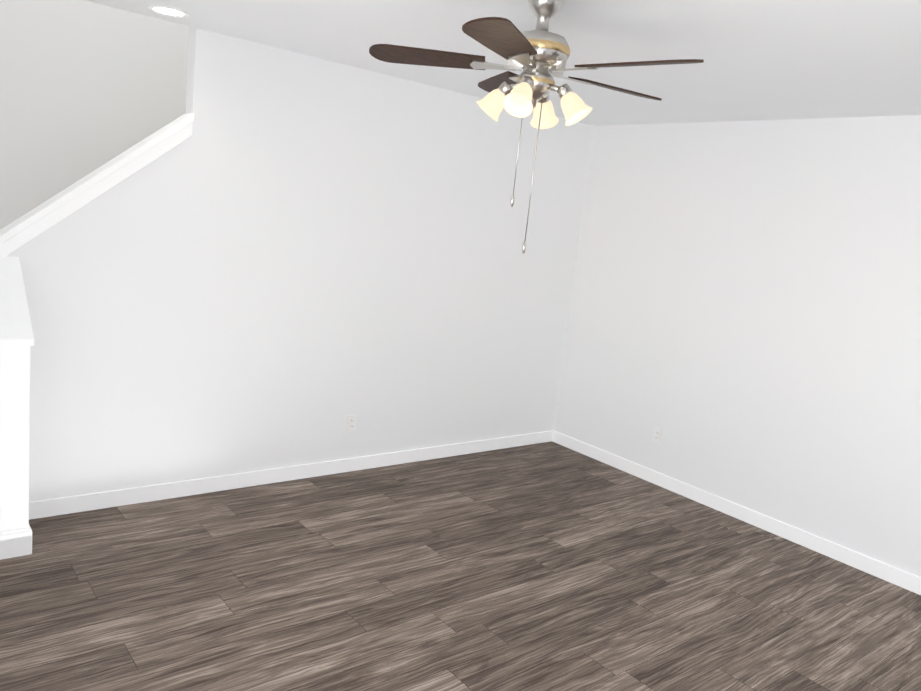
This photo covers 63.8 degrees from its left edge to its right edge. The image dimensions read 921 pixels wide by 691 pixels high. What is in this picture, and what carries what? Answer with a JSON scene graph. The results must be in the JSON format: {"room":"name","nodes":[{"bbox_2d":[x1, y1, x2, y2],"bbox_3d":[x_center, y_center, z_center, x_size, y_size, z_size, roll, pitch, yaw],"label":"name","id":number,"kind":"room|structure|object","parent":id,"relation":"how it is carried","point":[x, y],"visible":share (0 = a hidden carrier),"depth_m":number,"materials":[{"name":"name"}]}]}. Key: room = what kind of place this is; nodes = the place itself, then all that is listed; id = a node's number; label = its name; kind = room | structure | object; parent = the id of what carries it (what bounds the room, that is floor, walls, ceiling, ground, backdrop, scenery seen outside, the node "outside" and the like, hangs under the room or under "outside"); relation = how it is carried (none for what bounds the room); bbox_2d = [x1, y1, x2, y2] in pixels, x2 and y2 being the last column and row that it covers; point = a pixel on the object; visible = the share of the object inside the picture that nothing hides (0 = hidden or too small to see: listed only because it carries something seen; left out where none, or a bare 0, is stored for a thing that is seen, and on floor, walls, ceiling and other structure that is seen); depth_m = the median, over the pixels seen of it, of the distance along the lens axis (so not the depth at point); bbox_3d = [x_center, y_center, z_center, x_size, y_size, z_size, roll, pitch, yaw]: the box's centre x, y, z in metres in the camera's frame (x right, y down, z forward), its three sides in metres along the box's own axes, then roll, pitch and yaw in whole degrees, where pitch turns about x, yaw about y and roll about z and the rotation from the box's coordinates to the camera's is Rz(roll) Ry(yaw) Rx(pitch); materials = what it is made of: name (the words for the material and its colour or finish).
{"room":"empty living room","nodes":[
{"label":"empty living room","id":0,"kind":"room"},
{"bbox_2d":[0,0,188,229],"bbox_3d":[-1.819,-0.986,5.555,5.605,3.400,0.120,-2,13,-39],"label":"wall","id":1,"kind":"structure","parent":0,"point":[87,87],"depth_m":4.77,"materials":[{"name":"grey paint"}]},
{"bbox_2d":[8,26,593,501],"bbox_3d":[-0.701,-0.773,5.035,4.290,3.400,0.120,-2,13,-39],"label":"wall","id":2,"kind":"structure","parent":0,"point":[282,258],"depth_m":4.76,"materials":[{"name":"grey paint"}]},
{"bbox_2d":[0,113,193,257],"bbox_3d":[-1.999,-0.859,3.953,1.045,0.914,0.180,-2,13,-39],"label":"trim","id":3,"kind":"structure","parent":2,"relation":"on","point":[24,229],"depth_m":3.92,"materials":[{"name":"white wood"}]},
{"bbox_2d":[29,430,552,519],"bbox_3d":[-0.789,0.855,5.304,4.165,0.100,0.014,-2,13,-39],"label":"baseboard","id":4,"kind":"structure","parent":2,"relation":"attached to","point":[163,491],"depth_m":4.86,"materials":[{"name":"white wood"}]},
{"bbox_2d":[346,415,356,431],"bbox_3d":[-0.771,0.552,5.242,0.072,0.116,0.010,-2,13,-39],"label":"outlet","id":5,"kind":"object","parent":2,"relation":"attached to","point":[351,422],"visible":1,"depth_m":5.24,"materials":[{"name":"white plastic"}]},
{"bbox_2d":[0,441,920,690],"bbox_3d":[2.335,1.435,4.532,10.725,0.100,7.850,-2,13,-39],"label":"floor","id":6,"kind":"structure","parent":0,"point":[549,566],"depth_m":3.75,"materials":[{"name":"brown wood"}]},
{"bbox_2d":[0,256,33,559],"bbox_3d":[-2.251,0.295,3.679,0.153,1.434,0.445,-2,13,-39],"label":"half wall","id":7,"kind":"structure","parent":6,"relation":"on","point":[16,337],"depth_m":3.55,"materials":[{"name":"white paint"}]},
{"bbox_2d":[84,0,920,125],"bbox_3d":[3.038,-1.218,3.563,10.725,0.100,6.570,-2,13,-39],"label":"ceiling","id":8,"kind":"structure","parent":0,"point":[784,59],"depth_m":3.56,"materials":[{"name":"white paint"}]},
{"bbox_2d":[147,5,189,17],"bbox_3d":[-1.476,-1.690,3.740,0.200,0.009,0.200,-2,13,-39],"label":"recessed light","id":9,"kind":"object","parent":8,"relation":"in","point":[169,11],"visible":1,"depth_m":3.74,"materials":[{"name":"white"}]},
{"bbox_2d":[369,0,703,252],"bbox_3d":[0.316,-0.857,2.933,1.249,0.982,1.266,-2,13,-39],"label":"ceiling fan","id":10,"kind":"object","parent":8,"relation":"hanging from","point":[539,55],"visible":1,"depth_m":2.83,"materials":[{"name":"brown wood"}]},
{"bbox_2d":[554,115,920,576],"bbox_3d":[2.689,-0.284,4.368,0.120,3.400,7.790,-2,13,-39],"label":"wall","id":11,"kind":"structure","parent":0,"point":[744,325],"depth_m":5.04,"materials":[{"name":"grey paint"}]},
{"bbox_2d":[652,427,661,443],"bbox_3d":[1.527,0.698,5.739,0.010,0.116,0.072,-2,13,-39],"label":"outlet","id":12,"kind":"object","parent":11,"relation":"attached to","point":[657,434],"visible":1,"depth_m":5.74,"materials":[{"name":"white plastic"}]},
{"bbox_2d":[553,430,920,594],"bbox_3d":[1.780,1.115,5.437,0.020,0.100,3.039,-2,13,-39],"label":"baseboard","id":13,"kind":"structure","parent":11,"relation":"attached to","point":[891,574],"depth_m":5.11,"materials":[{"name":"white wood"}]}
]}

